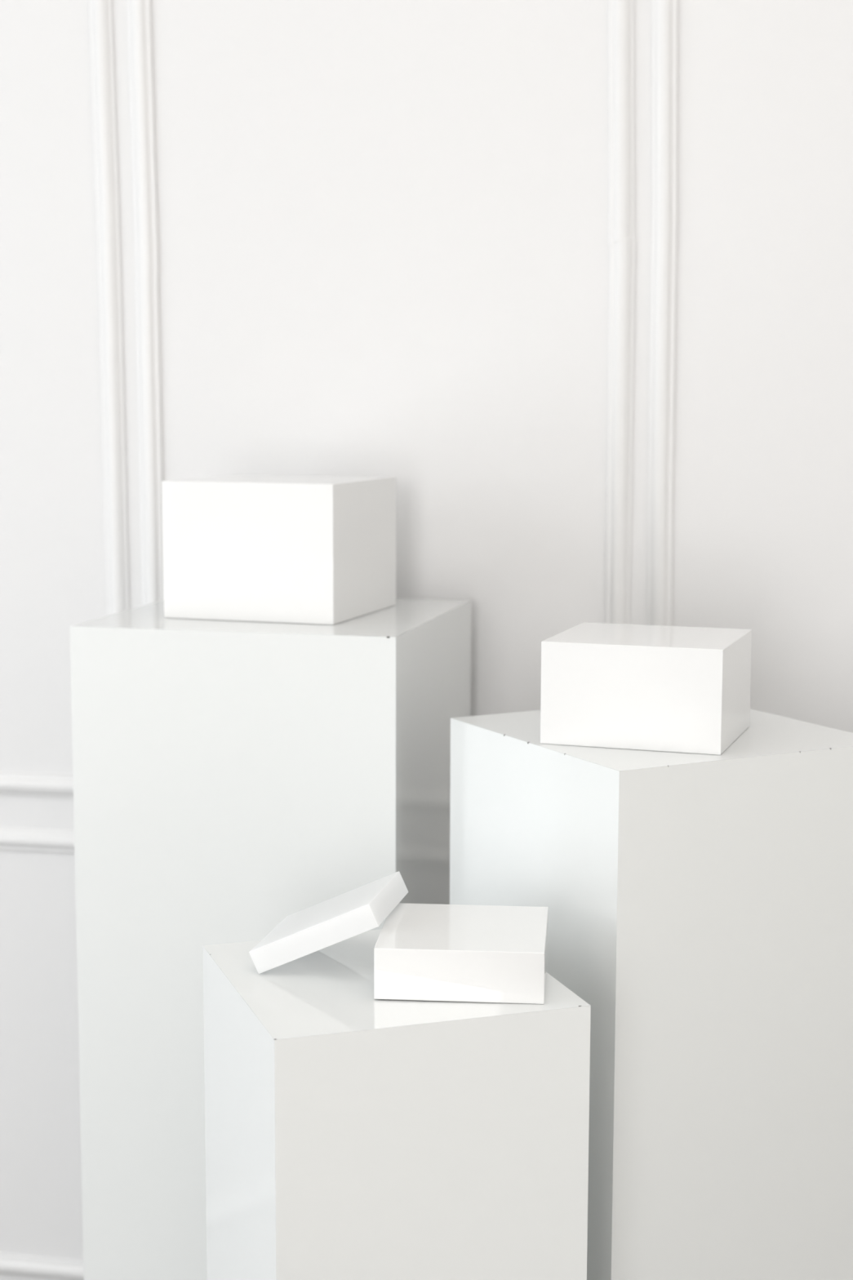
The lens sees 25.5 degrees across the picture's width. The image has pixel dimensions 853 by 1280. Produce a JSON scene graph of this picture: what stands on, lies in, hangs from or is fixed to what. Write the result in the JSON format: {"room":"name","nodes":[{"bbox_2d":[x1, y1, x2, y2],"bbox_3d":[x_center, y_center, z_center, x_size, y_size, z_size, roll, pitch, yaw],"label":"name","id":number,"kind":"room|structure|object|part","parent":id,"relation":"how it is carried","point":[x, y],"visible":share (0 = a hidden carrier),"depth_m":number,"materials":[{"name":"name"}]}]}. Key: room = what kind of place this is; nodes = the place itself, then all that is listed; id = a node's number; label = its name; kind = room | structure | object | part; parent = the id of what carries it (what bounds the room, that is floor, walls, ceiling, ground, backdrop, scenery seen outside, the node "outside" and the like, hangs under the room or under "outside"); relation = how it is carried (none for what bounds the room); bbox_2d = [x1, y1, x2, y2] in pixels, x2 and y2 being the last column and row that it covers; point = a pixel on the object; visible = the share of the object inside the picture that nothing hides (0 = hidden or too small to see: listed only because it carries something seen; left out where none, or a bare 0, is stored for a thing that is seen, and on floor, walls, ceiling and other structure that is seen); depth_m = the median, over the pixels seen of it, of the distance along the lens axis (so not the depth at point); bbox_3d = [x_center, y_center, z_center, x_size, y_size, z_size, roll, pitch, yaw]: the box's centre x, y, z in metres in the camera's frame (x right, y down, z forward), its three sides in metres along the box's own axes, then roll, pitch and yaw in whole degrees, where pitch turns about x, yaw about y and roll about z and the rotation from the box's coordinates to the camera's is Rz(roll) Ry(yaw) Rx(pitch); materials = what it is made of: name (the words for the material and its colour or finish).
{"room":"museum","nodes":[
{"label":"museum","id":0,"kind":"room"},
{"bbox_2d":[0,0,852,1279],"bbox_3d":[-0.554,-0.320,2.468,3.690,2.900,0.120,2,7,10],"label":"wall","id":1,"kind":"structure","parent":0,"point":[384,246],"depth_m":2.29,"materials":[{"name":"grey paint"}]},
{"bbox_2d":[0,826,84,1279],"bbox_3d":[-0.912,0.546,2.580,1.080,0.621,0.010,2,7,10],"label":"trim","id":2,"kind":"structure","parent":1,"relation":"attached to","point":[11,838],"depth_m":2.53,"materials":[{"name":"grey paint"}]},
{"bbox_2d":[0,0,129,798],"bbox_3d":[-0.909,-0.617,2.430,1.080,1.634,0.010,2,7,10],"label":"trim","id":3,"kind":"structure","parent":1,"relation":"attached to","point":[100,11],"depth_m":2.36,"materials":[{"name":"grey paint"}]},
{"bbox_2d":[126,0,635,624],"bbox_3d":[-0.061,-0.594,2.274,0.630,1.634,0.010,2,7,10],"label":"trim","id":4,"kind":"structure","parent":1,"relation":"attached to","point":[620,12],"depth_m":2.29,"materials":[{"name":"grey paint"}]},
{"bbox_2d":[647,0,678,626],"bbox_3d":[0.654,-0.575,2.143,0.802,1.634,0.010,2,7,10],"label":"trim","id":5,"kind":"structure","parent":1,"relation":"attached to","point":[664,12],"depth_m":2.23,"materials":[{"name":"grey paint"}]},
{"bbox_3d":[-1.079,1.526,-0.129,4.690,0.100,6.413,0,7,0],"label":"floor","id":6,"kind":"structure","parent":0,"visible":0},
{"bbox_2d":[69,598,471,1279],"bbox_3d":[-0.165,0.567,2.222,0.360,1.206,0.361,2,8,14],"label":"pedestal","id":7,"kind":"object","parent":6,"relation":"on","point":[232,780],"visible":0.59,"depth_m":2.02,"materials":[{"name":"white laminate"}]},
{"bbox_3d":[-0.164,-0.028,2.145,0.360,0.006,0.361,2,8,14],"label":"panel","id":8,"kind":"part","parent":7,"relation":"part of","materials":[{"name":"white plastic"}]},
{"bbox_2d":[161,474,395,625],"bbox_3d":[-0.163,-0.108,2.148,0.201,0.151,0.206,3,8,18],"label":"display box","id":9,"kind":"object","parent":7,"relation":"on","point":[315,549],"visible":1,"depth_m":2.06,"materials":[{"name":"white"}]},
{"bbox_3d":[0.007,0.573,2.181,0.006,1.206,0.360,2,8,14],"label":"panel","id":10,"kind":"part","parent":7,"relation":"part of","materials":[{"name":"white laminate"}]},
{"bbox_2d":[202,928,591,1279],"bbox_3d":[-0.035,0.762,1.678,0.265,0.959,0.265,-2,8,-19],"label":"pedestal","id":11,"kind":"object","parent":6,"relation":"on","point":[350,1134],"visible":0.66,"depth_m":1.52,"materials":[{"name":"white laminate"}]},
{"bbox_3d":[-0.158,0.767,1.637,0.006,0.959,0.264,-2,8,-19],"label":"panel","id":12,"kind":"part","parent":11,"relation":"part of","materials":[{"name":"white laminate"}]},
{"bbox_2d":[248,871,408,973],"bbox_3d":[-0.084,0.247,1.655,0.114,0.067,0.114,2,8,12],"label":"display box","id":13,"kind":"object","parent":11,"relation":"on","point":[363,908],"visible":1,"depth_m":1.61,"materials":[{"name":"white plastic"}]},
{"bbox_3d":[-0.034,0.289,1.617,0.264,0.006,0.264,-2,8,-19],"label":"panel","id":14,"kind":"part","parent":11,"relation":"part of","materials":[{"name":"white plastic"}]},
{"bbox_3d":[0.006,0.778,1.556,0.264,0.959,0.006,-2,8,-19],"label":"panel","id":15,"kind":"part","parent":11,"relation":"part of","materials":[{"name":"white laminate"}]},
{"bbox_2d":[373,902,548,1004],"bbox_3d":[0.032,0.266,1.609,0.140,0.043,0.140,1,7,5],"label":"display box","id":16,"kind":"object","parent":11,"relation":"on","point":[423,952],"visible":0.94,"depth_m":1.54,"materials":[{"name":"white"}]},
{"bbox_2d":[449,708,852,1279],"bbox_3d":[0.231,0.646,1.930,0.310,1.126,0.309,-4,8,-28],"label":"pedestal","id":17,"kind":"object","parent":6,"relation":"on","point":[700,906],"visible":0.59,"depth_m":1.75,"materials":[{"name":"white laminate"}]},
{"bbox_3d":[0.098,0.655,1.860,0.006,1.125,0.309,-4,8,-28],"label":"panel","id":18,"kind":"part","parent":17,"relation":"part of","materials":[{"name":"white plastic"}]},
{"bbox_2d":[540,622,751,755],"bbox_3d":[0.215,0.044,1.823,0.171,0.097,0.162,3,8,19],"label":"display box","id":19,"kind":"object","parent":17,"relation":"on","point":[678,689],"visible":1,"depth_m":1.75,"materials":[{"name":"white"}]},
{"bbox_3d":[0.233,0.091,1.858,0.310,0.006,0.309,-4,8,-28],"label":"panel","id":20,"kind":"part","parent":17,"relation":"part of","materials":[{"name":"white plastic"}]},
{"bbox_3d":[0.302,0.664,1.798,0.309,1.125,0.006,-4,8,-28],"label":"panel","id":21,"kind":"part","parent":17,"relation":"part of","materials":[{"name":"white plastic"}]}
]}

